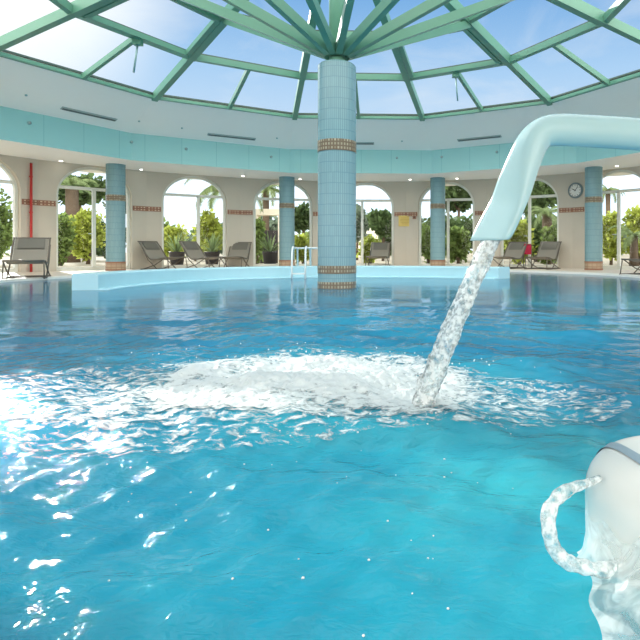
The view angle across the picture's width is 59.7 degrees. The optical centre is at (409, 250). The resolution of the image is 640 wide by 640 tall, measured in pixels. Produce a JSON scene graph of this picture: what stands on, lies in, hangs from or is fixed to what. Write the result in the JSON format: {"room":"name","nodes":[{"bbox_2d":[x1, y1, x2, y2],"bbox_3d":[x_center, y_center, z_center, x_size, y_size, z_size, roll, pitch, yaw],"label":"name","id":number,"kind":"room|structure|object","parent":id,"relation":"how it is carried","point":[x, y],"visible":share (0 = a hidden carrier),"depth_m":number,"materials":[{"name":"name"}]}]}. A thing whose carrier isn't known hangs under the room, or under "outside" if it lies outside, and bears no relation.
{"room":"indoor swimming pool","nodes":[
{"label":"indoor swimming pool","id":0,"kind":"room"},
{"bbox_2d":[4,52,537,115],"bbox_3d":[-1.122,-3.487,8.500,22.798,0.440,22.798,0,0,0],"label":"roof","id":1,"kind":"structure","parent":0,"point":[4,52],"depth_m":13.99,"materials":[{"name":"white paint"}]},
{"bbox_2d":[0,0,639,120],"bbox_3d":[-1.122,-4.302,8.500,13.311,2.730,13.311,0,0,0],"label":"frame","id":2,"kind":"structure","parent":0,"point":[335,38],"depth_m":10.29,"materials":[{"name":"green metal"}]},
{"bbox_2d":[132,38,142,72],"bbox_3d":[-5.335,-3.815,10.703,0.205,0.644,0.145,0,0,0],"label":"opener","id":3,"kind":"object","parent":2,"relation":"attached to","point":[136,42],"visible":1,"depth_m":10.69,"materials":[{"name":"green metal"}]},
{"bbox_2d":[452,72,458,100],"bbox_3d":[1.078,-3.815,12.718,0.160,0.644,0.195,0,0,0],"label":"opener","id":4,"kind":"object","parent":2,"relation":"attached to","point":[455,75],"visible":1,"depth_m":12.69,"materials":[{"name":"green metal"}]},
{"bbox_2d":[0,57,639,149],"bbox_3d":[-1.122,-3.332,8.500,16.004,0.630,16.004,0,0,0],"label":"ceiling","id":5,"kind":"structure","parent":0,"point":[47,91],"depth_m":13.96,"materials":[{"name":"white paint"}]},
{"bbox_2d":[60,106,117,120],"bbox_3d":[-7.433,-3.169,12.741,0.100,0.061,1.300,0,0,28],"label":"air vent","id":6,"kind":"object","parent":5,"relation":"attached to","point":[62,107],"visible":1,"depth_m":12.68,"materials":[{"name":"grey"}]},
{"bbox_2d":[207,133,255,140],"bbox_3d":[-4.899,-3.142,15.127,1.300,0.061,0.100,0,0,-32],"label":"air vent","id":7,"kind":"object","parent":5,"relation":"attached to","point":[208,134],"visible":1,"depth_m":15.09,"materials":[{"name":"grey"}]},
{"bbox_2d":[356,142,373,144],"bbox_3d":[-1.682,-3.150,16.084,1.300,0.061,0.100,0,0,-2],"label":"air vent","id":8,"kind":"object","parent":5,"relation":"attached to","point":[357,143],"visible":0.36,"depth_m":16.09,"materials":[{"name":"grey"}]},
{"bbox_2d":[457,135,501,141],"bbox_3d":[1.968,-3.163,15.430,1.300,0.061,0.100,0,0,28],"label":"air vent","id":9,"kind":"object","parent":5,"relation":"attached to","point":[493,136],"visible":1,"depth_m":15.40,"materials":[{"name":"grey"}]},
{"bbox_2d":[0,154,639,271],"bbox_3d":[-1.147,-0.912,8.476,20.536,2.910,20.537,0,0,0],"label":"wall","id":10,"kind":"structure","parent":0,"point":[146,188],"depth_m":16.46,"materials":[{"name":"beige paint"}]},
{"bbox_2d":[0,162,17,272],"bbox_3d":[-10.191,-0.877,12.805,0.127,2.840,1.900,0,0,25],"label":"door","id":11,"kind":"structure","parent":10,"relation":"in","point":[4,168],"depth_m":13.59,"materials":[{"name":"silver metal"}]},
{"bbox_2d":[29,163,32,271],"bbox_3d":[-9.522,-0.827,13.766,0.102,2.740,0.072,0,0,25],"label":"pipe","id":12,"kind":"object","parent":10,"relation":"attached to","point":[31,164],"visible":0.68,"depth_m":13.74,"materials":[{"name":"red metal"}]},
{"bbox_2d":[22,199,55,205],"bbox_3d":[-9.455,-1.217,13.957,0.079,0.142,0.776,0,0,33],"label":"frieze","id":13,"kind":"object","parent":10,"relation":"attached to","point":[24,201],"visible":1,"depth_m":14.00,"materials":[{"name":"tile"}]},
{"bbox_2d":[56,167,129,270],"bbox_3d":[-8.694,-0.877,15.092,0.127,2.840,1.900,0,0,41],"label":"door","id":14,"kind":"structure","parent":10,"relation":"in","point":[93,267],"depth_m":15.07,"materials":[{"name":"silver metal"}]},
{"bbox_2d":[133,206,160,211],"bbox_3d":[-7.674,-1.217,16.003,0.776,0.142,0.079,0,0,-41],"label":"frieze","id":15,"kind":"object","parent":10,"relation":"attached to","point":[135,208],"visible":1,"depth_m":16.01,"materials":[{"name":"tile"}]},
{"bbox_2d":[162,176,225,267],"bbox_3d":[-6.634,-0.877,16.890,1.900,2.840,0.127,0,0,-33],"label":"door","id":16,"kind":"structure","parent":10,"relation":"in","point":[222,196],"depth_m":16.95,"materials":[{"name":"silver metal"}]},
{"bbox_2d":[228,210,252,214],"bbox_3d":[-5.407,-1.217,17.492,0.776,0.142,0.079,0,0,-25],"label":"frieze","id":17,"kind":"object","parent":10,"relation":"attached to","point":[237,212],"visible":1,"depth_m":17.52,"materials":[{"name":"tile"}]},
{"bbox_2d":[253,181,311,265],"bbox_3d":[-4.166,-0.877,18.066,1.900,2.840,0.127,0,0,-18],"label":"door","id":18,"kind":"structure","parent":10,"relation":"in","point":[275,182],"depth_m":17.91,"materials":[{"name":"silver metal"}]},
{"bbox_2d":[356,183,393,265],"bbox_3d":[-1.472,-0.877,18.533,1.900,2.840,0.127,0,0,-2],"label":"door","id":19,"kind":"structure","parent":10,"relation":"in","point":[362,201],"depth_m":18.54,"materials":[{"name":"silver metal"}]},
{"bbox_2d":[398,216,408,225],"bbox_3d":[-0.141,-0.991,18.422,0.440,0.360,0.023,0,0,-2],"label":"notice board","id":20,"kind":"object","parent":10,"relation":"attached to","point":[402,220],"visible":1,"depth_m":18.41,"materials":[{"name":"yellow paper"}]},
{"bbox_2d":[394,212,416,215],"bbox_3d":[-0.111,-1.217,18.410,0.776,0.142,0.079,0,0,6],"label":"frieze","id":21,"kind":"object","parent":10,"relation":"attached to","point":[395,213],"visible":1,"depth_m":18.41,"materials":[{"name":"tile"}]},
{"bbox_2d":[419,182,474,265],"bbox_3d":[1.248,-0.877,18.255,1.900,2.840,0.127,0,0,14],"label":"door","id":22,"kind":"structure","parent":10,"relation":"in","point":[453,183],"depth_m":18.24,"materials":[{"name":"silver metal"}]},
{"bbox_2d":[475,211,483,214],"bbox_3d":[2.525,-1.217,17.769,0.776,0.142,0.079,0,0,21],"label":"frieze","id":23,"kind":"object","parent":10,"relation":"attached to","point":[476,212],"visible":0.32,"depth_m":17.84,"materials":[{"name":"tile"}]},
{"bbox_2d":[500,178,558,267],"bbox_3d":[3.792,-0.877,17.255,1.900,2.840,0.127,0,0,29],"label":"door","id":24,"kind":"structure","parent":10,"relation":"in","point":[528,265],"depth_m":17.23,"materials":[{"name":"silver metal"}]},
{"bbox_2d":[559,207,583,212],"bbox_3d":[4.891,-1.217,16.442,0.776,0.142,0.079,0,0,37],"label":"frieze","id":25,"kind":"object","parent":10,"relation":"attached to","point":[574,209],"visible":1,"depth_m":16.46,"materials":[{"name":"tile"}]},
{"bbox_2d":[568,182,582,197],"bbox_3d":[4.971,-1.794,16.360,0.470,0.470,0.060,0,0,45],"label":"wall clock","id":26,"kind":"object","parent":10,"relation":"attached to","point":[575,190],"visible":1,"depth_m":16.33,"materials":[{"name":"white plastic"}]},
{"bbox_2d":[603,170,639,269],"bbox_3d":[5.971,-0.877,15.604,1.900,2.840,0.127,0,0,45],"label":"door","id":27,"kind":"structure","parent":10,"relation":"in","point":[618,192],"depth_m":15.59,"materials":[{"name":"silver metal"}]},
{"bbox_2d":[0,106,639,173],"bbox_3d":[-1.122,-2.667,8.500,16.004,0.700,16.004,0,0,0],"label":"fascia","id":28,"kind":"object","parent":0,"point":[44,130],"depth_m":14.89,"materials":[{"name":"teal paint"}]},
{"bbox_2d":[0,139,639,185],"bbox_3d":[-1.122,-2.317,8.500,22.412,0.001,22.412,0,0,0],"label":"ceiling","id":29,"kind":"structure","parent":0,"point":[10,148],"depth_m":15.66,"materials":[{"name":"white paint"}]},
{"bbox_2d":[0,268,639,278],"bbox_3d":[-1.122,0.543,8.500,20.993,0.001,20.993,0,0,0],"label":"deck","id":30,"kind":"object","parent":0,"point":[53,273],"visible":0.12,"depth_m":14.08,"materials":[{"name":"tile"}]},
{"bbox_2d":[1,237,50,278],"bbox_3d":[-7.567,0.143,10.864,0.698,0.828,1.254,0,0,-28],"label":"sun lounger","id":31,"kind":"object","parent":30,"relation":"on","point":[27,250],"visible":0.98,"depth_m":11.15,"materials":[{"name":"grey fabric"}]},
{"bbox_2d":[105,163,125,270],"bbox_3d":[-7.931,-0.887,14.783,0.500,2.860,0.500,0,0,0],"label":"column","id":32,"kind":"structure","parent":30,"relation":"on","point":[115,197],"depth_m":14.58,"materials":[{"name":"tile"}]},
{"bbox_2d":[137,241,187,269],"bbox_3d":[-7.011,0.143,15.566,1.254,0.828,0.698,0,0,25],"label":"sun lounger","id":33,"kind":"object","parent":30,"relation":"on","point":[152,250],"visible":0.96,"depth_m":15.65,"materials":[{"name":"grey fabric"}]},
{"bbox_2d":[178,241,226,267],"bbox_3d":[-6.013,0.143,15.939,1.254,0.828,0.698,0,0,26],"label":"sun lounger","id":34,"kind":"object","parent":30,"relation":"on","point":[192,250],"visible":0.9,"depth_m":16.00,"materials":[{"name":"grey fabric"}]},
{"bbox_2d":[219,242,251,266],"bbox_3d":[-5.349,0.143,16.893,0.698,0.828,1.254,0,0,-2],"label":"sun lounger","id":35,"kind":"object","parent":30,"relation":"on","point":[239,250],"visible":0.8,"depth_m":17.22,"materials":[{"name":"grey fabric"}]},
{"bbox_2d":[279,176,294,265],"bbox_3d":[-3.877,-0.887,17.346,0.500,2.860,0.500,0,0,0],"label":"column","id":36,"kind":"structure","parent":30,"relation":"on","point":[286,183],"depth_m":17.14,"materials":[{"name":"tile"}]},
{"bbox_2d":[365,242,390,265],"bbox_3d":[-1.004,0.143,17.887,0.698,0.828,1.254,0,0,5],"label":"sun lounger","id":37,"kind":"object","parent":30,"relation":"on","point":[380,250],"visible":0.96,"depth_m":18.23,"materials":[{"name":"grey fabric"}]},
{"bbox_2d":[430,177,445,265],"bbox_3d":[0.915,-0.887,17.538,0.500,2.860,0.500,0,0,0],"label":"column","id":38,"kind":"structure","parent":30,"relation":"on","point":[437,184],"depth_m":17.33,"materials":[{"name":"tile"}]},
{"bbox_2d":[490,242,527,268],"bbox_3d":[3.033,0.143,16.584,0.698,0.828,1.254,0,0,38],"label":"sun lounger","id":39,"kind":"object","parent":30,"relation":"on","point":[514,250],"visible":0.88,"depth_m":16.81,"materials":[{"name":"grey fabric"}]},
{"bbox_2d":[523,244,531,265],"bbox_3d":[3.641,0.171,16.835,0.268,0.745,0.072,0,0,0],"label":"towel","id":40,"kind":"object","parent":30,"relation":"on","point":[528,250],"visible":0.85,"depth_m":16.82,"materials":[{"name":"red fabric"}]},
{"bbox_2d":[524,241,561,269],"bbox_3d":[3.942,0.143,16.045,0.698,0.828,1.254,0,0,35],"label":"sun lounger","id":41,"kind":"object","parent":30,"relation":"on","point":[547,250],"visible":0.98,"depth_m":16.27,"materials":[{"name":"grey fabric"}]},
{"bbox_2d":[584,166,602,269],"bbox_3d":[5.161,-0.887,15.309,0.500,2.860,0.500,0,0,0],"label":"column","id":42,"kind":"structure","parent":30,"relation":"on","point":[593,199],"depth_m":15.11,"materials":[{"name":"tile"}]},
{"bbox_2d":[619,258,639,274],"bbox_3d":[5.387,0.143,12.200,1.254,0.828,0.698,0,0,-30],"label":"sun lounger","id":43,"kind":"object","parent":30,"relation":"on","point":[622,259],"visible":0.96,"depth_m":12.23,"materials":[{"name":"grey"}]},
{"bbox_2d":[0,272,639,639],"bbox_3d":[-1.112,0.573,7.790,13.580,0.090,16.820,0,0,0],"label":"pool water","id":44,"kind":"object","parent":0,"point":[62,543],"visible":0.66,"depth_m":1.47,"materials":[{"name":"blue liquid"}]},
{"bbox_2d":[4,416,512,636],"bbox_3d":[-0.421,0.581,1.319,1.560,0.063,1.096,0,0,0],"label":"bubbles","id":45,"kind":"object","parent":44,"relation":"on","point":[302,577],"visible":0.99,"depth_m":1.16,"materials":[{"name":"white liquid"}]},
{"bbox_2d":[0,348,631,458],"bbox_3d":[-0.508,0.555,2.320,2.728,0.105,1.538,0,0,0],"label":"foam","id":46,"kind":"object","parent":44,"relation":"on","point":[190,394],"visible":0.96,"depth_m":2.17,"materials":[{"name":"white"}]},
{"bbox_2d":[65,341,570,430],"bbox_3d":[-0.429,0.507,2.499,2.219,0.188,1.481,0,0,10],"label":"spray","id":47,"kind":"object","parent":46,"relation":"on","point":[325,387],"visible":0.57,"depth_m":2.36,"materials":[{"name":"white liquid"}]},
{"bbox_2d":[409,240,500,408],"bbox_3d":[0.170,0.257,2.000,0.350,0.702,0.099,0,0,0],"label":"water jet","id":48,"kind":"object","parent":44,"relation":"on","point":[455,335],"visible":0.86,"depth_m":1.98,"materials":[{"name":"white liquid"}]},
{"bbox_2d":[540,475,626,578],"bbox_3d":[0.295,0.479,0.934,0.135,0.145,0.080,0,0,-20],"label":"water jet","id":49,"kind":"object","parent":44,"relation":"on","point":[549,509],"visible":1,"depth_m":0.93,"materials":[{"name":"white liquid"}]},
{"bbox_2d":[577,510,639,639],"bbox_3d":[0.452,0.513,0.789,0.506,0.127,0.291,0,0,32],"label":"film","id":50,"kind":"object","parent":44,"relation":"on","point":[607,621],"visible":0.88,"depth_m":0.89,"materials":[{"name":"white liquid"}]},
{"bbox_2d":[585,436,639,590],"bbox_3d":[0.527,0.781,1.020,0.380,0.803,0.380,0,0,0],"label":"bollard","id":51,"kind":"object","parent":44,"relation":"in","point":[615,500],"visible":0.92,"depth_m":0.96,"materials":[{"name":"white plastic"}]},
{"label":"floor","id":52,"kind":"structure","parent":0,"visible":0},
{"bbox_2d":[72,266,509,289],"bbox_3d":[-1.946,1.062,10.791,7.805,1.443,2.817,0,0,-26],"label":"divider","id":53,"kind":"object","parent":52,"relation":"on","point":[107,280],"visible":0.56,"depth_m":11.06,"materials":[{"name":"blue tile"}]},
{"bbox_2d":[291,246,317,278],"bbox_3d":[-2.136,0.394,11.635,0.663,0.986,0.774,0,0,0],"label":"pool ladder","id":54,"kind":"object","parent":53,"relation":"attached to","point":[293,247],"visible":0.88,"depth_m":11.41,"materials":[{"name":"silver metal"}]},
{"bbox_2d":[0,270,639,282],"bbox_3d":[-1.122,1.182,7.810,13.780,1.302,17.040,0,0,0],"label":"pool edge","id":55,"kind":"structure","parent":52,"relation":"on","point":[533,271],"depth_m":12.10,"materials":[{"name":"white tile"}]},
{"bbox_2d":[317,55,355,288],"bbox_3d":[-1.122,-0.582,8.500,0.602,4.830,0.602,0,0,0],"label":"column","id":56,"kind":"structure","parent":52,"relation":"on","point":[336,143],"depth_m":8.24,"materials":[{"name":"blue tile"}]},
{"bbox_2d":[470,114,639,240],"bbox_3d":[0.747,0.642,2.000,1.034,2.282,0.200,0,0,0],"label":"spout","id":57,"kind":"object","parent":52,"relation":"on","point":[500,219],"visible":1,"depth_m":1.95,"materials":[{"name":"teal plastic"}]},
{"label":"outside","id":58,"kind":"structure","parent":0,"visible":0},
{"bbox_2d":[0,252,639,268],"bbox_3d":[-1.122,0.583,8.500,320.000,0.001,320.000,0,0,0],"label":"ground","id":59,"kind":"structure","parent":58,"point":[100,261],"depth_m":26.36,"materials":[{"name":"white tile"}]},
{"bbox_2d":[0,184,12,258],"bbox_3d":[-16.754,-1.135,21.494,2.271,3.453,1.585,0,0,-24],"label":"bush","id":60,"kind":"object","parent":59,"relation":"on","point":[5,225],"visible":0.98,"depth_m":21.63,"materials":[{"name":"green plant"}]},
{"bbox_2d":[0,225,12,253],"bbox_3d":[-41.660,-0.902,53.995,6.111,4.056,3.850,0,0,0],"label":"tree","id":61,"kind":"object","parent":59,"relation":"on","point":[7,248],"visible":0.06,"depth_m":54.20,"materials":[{"name":"green plant"}]},
{"bbox_2d":[58,211,76,265],"bbox_3d":[-13.209,-0.403,20.853,1.129,2.230,1.112,0,0,0],"label":"bush","id":62,"kind":"object","parent":59,"relation":"on","point":[66,235],"visible":0.65,"depth_m":20.75,"materials":[{"name":"green plant"}]},
{"bbox_2d":[60,176,98,262],"bbox_3d":[-16.298,-1.466,26.513,2.443,4.098,2.398,0,0,0],"label":"palm tree","id":63,"kind":"object","parent":59,"relation":"on","point":[71,195],"visible":0.48,"depth_m":26.27,"materials":[{"name":"green plant"}]},
{"bbox_2d":[58,173,105,210],"bbox_3d":[-21.816,-2.368,35.994,4.648,5.911,3.704,0,0,-40],"label":"tree","id":64,"kind":"object","parent":59,"relation":"on","point":[84,197],"visible":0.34,"depth_m":35.53,"materials":[{"name":"green plant"}]},
{"bbox_2d":[67,207,105,263],"bbox_3d":[-13.634,-0.636,22.945,1.653,2.458,1.684,0,0,40],"label":"bush","id":65,"kind":"object","parent":59,"relation":"on","point":[83,223],"visible":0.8,"depth_m":22.69,"materials":[{"name":"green plant"}]},
{"bbox_2d":[82,219,105,259],"bbox_3d":[-17.779,-0.691,29.859,4.775,2.635,3.483,0,0,-39],"label":"hedge","id":66,"kind":"object","parent":59,"relation":"on","point":[99,249],"visible":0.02,"depth_m":29.67,"materials":[{"name":"green plant"}]},
{"bbox_2d":[164,217,175,254],"bbox_3d":[-26.862,-1.317,59.141,5.151,4.806,4.508,0,0,38],"label":"tree","id":67,"kind":"object","parent":59,"relation":"on","point":[167,223],"visible":0.02,"depth_m":58.54,"materials":[{"name":"green plant"}]},
{"bbox_2d":[164,223,188,256],"bbox_3d":[-10.124,-0.293,23.425,1.415,1.769,1.100,0,0,0],"label":"bush","id":68,"kind":"object","parent":59,"relation":"on","point":[168,230],"visible":0.57,"depth_m":23.33,"materials":[{"name":"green plant"}]},
{"bbox_2d":[164,230,189,264],"bbox_3d":[-8.309,-0.084,19.633,1.300,1.334,1.657,0,0,0],"label":"potted plant","id":69,"kind":"object","parent":59,"relation":"on","point":[176,253],"visible":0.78,"depth_m":19.43,"materials":[{"name":"green plant"}]},
{"bbox_2d":[184,234,222,260],"bbox_3d":[-11.671,-0.260,30.041,3.466,1.767,2.774,0,0,0],"label":"bush","id":70,"kind":"object","parent":59,"relation":"on","point":[189,236],"visible":0.02,"depth_m":29.63,"materials":[{"name":"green plant"}]},
{"bbox_2d":[188,222,222,235],"bbox_3d":[-19.166,-1.147,53.719,5.628,3.540,4.626,0,0,0],"label":"tree","id":71,"kind":"object","parent":59,"relation":"on","point":[221,225],"visible":0.02,"depth_m":52.92,"materials":[{"name":"green plant"}]},
{"bbox_2d":[191,208,222,252],"bbox_3d":[-8.090,-0.552,22.001,1.380,2.281,1.082,0,0,0],"label":"bush","id":72,"kind":"object","parent":59,"relation":"on","point":[209,225],"visible":0.65,"depth_m":21.77,"materials":[{"name":"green plant"}]},
{"bbox_2d":[200,232,222,264],"bbox_3d":[-7.098,-0.055,19.717,1.451,1.276,1.282,0,0,0],"label":"potted plant","id":73,"kind":"object","parent":59,"relation":"on","point":[212,248],"visible":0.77,"depth_m":19.68,"materials":[{"name":"green plant"}]},
{"bbox_2d":[184,179,275,212],"bbox_3d":[-7.403,-1.415,23.009,3.759,3.996,3.200,0,0,25],"label":"palm tree","id":74,"kind":"object","parent":59,"relation":"on","point":[211,188],"visible":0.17,"depth_m":23.25,"materials":[{"name":"green plant"}]},
{"bbox_2d":[256,216,266,263],"bbox_3d":[-6.217,-0.416,22.547,0.796,2.002,1.016,0,0,0],"label":"bush","id":75,"kind":"object","parent":59,"relation":"on","point":[260,228],"visible":0.67,"depth_m":22.33,"materials":[{"name":"green plant"}]},
{"bbox_2d":[256,209,278,262],"bbox_3d":[-6.399,-0.647,25.000,2.000,2.460,0.600,0,0,0],"label":"gateway","id":76,"kind":"object","parent":59,"relation":"on","point":[266,212],"visible":0.14,"depth_m":25.03,"materials":[{"name":"beige"}]},
{"bbox_2d":[258,231,278,263],"bbox_3d":[-5.069,-0.083,19.849,1.176,1.332,1.538,0,0,10],"label":"potted plant","id":77,"kind":"object","parent":59,"relation":"on","point":[269,257],"visible":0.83,"depth_m":19.72,"materials":[{"name":"green plant"}]},
{"bbox_2d":[259,185,278,229],"bbox_3d":[-7.266,-1.470,26.911,2.509,4.105,2.426,0,0,-19],"label":"palm tree","id":78,"kind":"object","parent":59,"relation":"on","point":[268,191],"visible":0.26,"depth_m":26.86,"materials":[{"name":"green plant"}]},
{"bbox_2d":[261,216,277,229],"bbox_3d":[-15.354,-1.808,59.100,6.090,4.852,4.483,0,0,0],"label":"tree","id":79,"kind":"object","parent":59,"relation":"on","point":[273,224],"visible":0.16,"depth_m":57.72,"materials":[{"name":"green plant"}]},
{"bbox_2d":[295,201,309,234],"bbox_3d":[-5.623,-0.996,29.079,1.613,3.160,1.361,0,0,0],"label":"tree","id":80,"kind":"object","parent":59,"relation":"on","point":[302,212],"visible":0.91,"depth_m":28.73,"materials":[{"name":"green plant"}]},
{"bbox_2d":[295,233,309,263],"bbox_3d":[-4.212,-0.047,21.537,0.953,1.270,0.962,0,0,0],"label":"bush","id":81,"kind":"object","parent":59,"relation":"on","point":[300,241],"visible":0.52,"depth_m":21.31,"materials":[{"name":"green plant"}]},
{"bbox_2d":[301,230,309,239],"bbox_3d":[-7.789,-1.443,53.892,6.152,4.107,4.046,0,0,0],"label":"tree","id":82,"kind":"object","parent":59,"relation":"on","point":[308,232],"visible":0.02,"depth_m":53.33,"materials":[{"name":"green plant"}]},
{"bbox_2d":[356,204,369,259],"bbox_3d":[-3.036,-1.152,32.941,1.746,3.474,1.345,0,0,0],"label":"tree","id":83,"kind":"object","parent":59,"relation":"on","point":[358,207],"visible":0.43,"depth_m":32.76,"materials":[{"name":"green plant"}]},
{"bbox_2d":[356,234,381,262],"bbox_3d":[-1.477,-0.021,20.472,1.011,1.223,1.036,0,0,35],"label":"bush","id":84,"kind":"object","parent":59,"relation":"on","point":[367,240],"visible":0.6,"depth_m":20.26,"materials":[{"name":"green plant"}]},
{"bbox_2d":[358,228,381,256],"bbox_3d":[-3.791,-1.217,48.000,3.000,3.600,3.400,0,0,0],"label":"house","id":85,"kind":"structure","parent":59,"relation":"on","point":[370,230],"depth_m":46.51,"materials":[{"name":"beige"}]},
{"bbox_2d":[365,208,391,260],"bbox_3d":[-1.487,-0.897,29.962,1.840,2.964,1.787,0,0,0],"label":"tree","id":86,"kind":"object","parent":59,"relation":"on","point":[380,221],"visible":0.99,"depth_m":29.67,"materials":[{"name":"green plant"}]},
{"bbox_2d":[385,237,391,255],"bbox_3d":[-2.087,-1.614,58.862,5.701,4.731,3.982,0,0,0],"label":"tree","id":87,"kind":"object","parent":59,"relation":"on","point":[389,239],"visible":0.04,"depth_m":58.54,"materials":[{"name":"green plant"}]},
{"bbox_2d":[421,222,429,263],"bbox_3d":[0.764,-0.249,21.481,1.027,1.750,1.011,0,0,0],"label":"bush","id":88,"kind":"object","parent":59,"relation":"on","point":[425,238],"visible":0.51,"depth_m":21.32,"materials":[{"name":"green plant"}]},
{"bbox_2d":[421,213,472,261],"bbox_3d":[2.234,-0.664,27.975,4.645,2.563,2.885,0,0,-3],"label":"hedge","id":89,"kind":"object","parent":59,"relation":"on","point":[467,223],"visible":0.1,"depth_m":27.47,"materials":[{"name":"green plant"}]},
{"bbox_2d":[445,225,472,263],"bbox_3d":[1.948,-0.164,21.520,1.327,1.696,1.031,0,0,0],"label":"bush","id":90,"kind":"object","parent":59,"relation":"on","point":[459,238],"visible":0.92,"depth_m":21.30,"materials":[{"name":"green plant"}]},
{"bbox_2d":[445,186,472,260],"bbox_3d":[2.752,-1.789,30.989,2.423,4.747,2.008,0,0,0],"label":"tree","id":91,"kind":"object","parent":59,"relation":"on","point":[451,192],"visible":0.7,"depth_m":30.63,"materials":[{"name":"green plant"}]},
{"bbox_2d":[504,219,537,263],"bbox_3d":[4.330,-0.353,21.533,1.548,2.164,1.068,0,0,0],"label":"bush","id":92,"kind":"object","parent":59,"relation":"on","point":[520,234],"visible":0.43,"depth_m":21.33,"materials":[{"name":"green plant"}]},
{"bbox_2d":[521,213,556,261],"bbox_3d":[6.448,-0.699,28.140,3.711,2.636,3.297,0,0,0],"label":"hedge","id":93,"kind":"object","parent":59,"relation":"on","point":[537,234],"visible":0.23,"depth_m":27.17,"materials":[{"name":"green plant"}]},
{"bbox_2d":[522,181,556,216],"bbox_3d":[7.569,-1.981,32.924,3.276,5.135,3.080,0,0,-24],"label":"tree","id":94,"kind":"object","parent":59,"relation":"on","point":[539,188],"visible":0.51,"depth_m":32.02,"materials":[{"name":"green plant"}]},
{"bbox_2d":[525,206,556,263],"bbox_3d":[5.997,-0.695,23.979,1.814,2.556,1.766,0,0,-32],"label":"palm tree","id":95,"kind":"object","parent":59,"relation":"on","point":[545,214],"visible":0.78,"depth_m":23.81,"materials":[{"name":"green plant"}]},
{"bbox_2d":[537,225,556,264],"bbox_3d":[5.441,-0.172,20.953,1.150,1.640,1.194,0,0,0],"label":"bush","id":96,"kind":"object","parent":59,"relation":"on","point":[549,234],"visible":0.27,"depth_m":20.80,"materials":[{"name":"green plant"}]},
{"bbox_2d":[603,210,624,264],"bbox_3d":[8.118,-0.552,22.021,1.176,2.280,1.074,0,0,-37],"label":"bush","id":97,"kind":"object","parent":59,"relation":"on","point":[609,244],"visible":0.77,"depth_m":21.82,"materials":[{"name":"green plant"}]},
{"bbox_2d":[603,185,625,213],"bbox_3d":[16.649,-2.548,46.053,2.912,6.263,2.563,0,0,0],"label":"palm tree","id":98,"kind":"object","parent":59,"relation":"on","point":[607,196],"visible":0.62,"depth_m":45.84,"materials":[{"name":"green plant"}]},
{"bbox_2d":[608,225,639,265],"bbox_3d":[8.051,-0.177,19.569,1.584,1.520,1.800,0,0,-30],"label":"palm tree","id":99,"kind":"object","parent":59,"relation":"on","point":[632,238],"visible":0.93,"depth_m":19.39,"materials":[{"name":"green plant"}]},
{"bbox_2d":[621,204,639,264],"bbox_3d":[9.118,-0.643,21.463,1.727,2.465,1.245,0,0,0],"label":"bush","id":100,"kind":"object","parent":59,"relation":"on","point":[633,221],"visible":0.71,"depth_m":21.33,"materials":[{"name":"green plant"}]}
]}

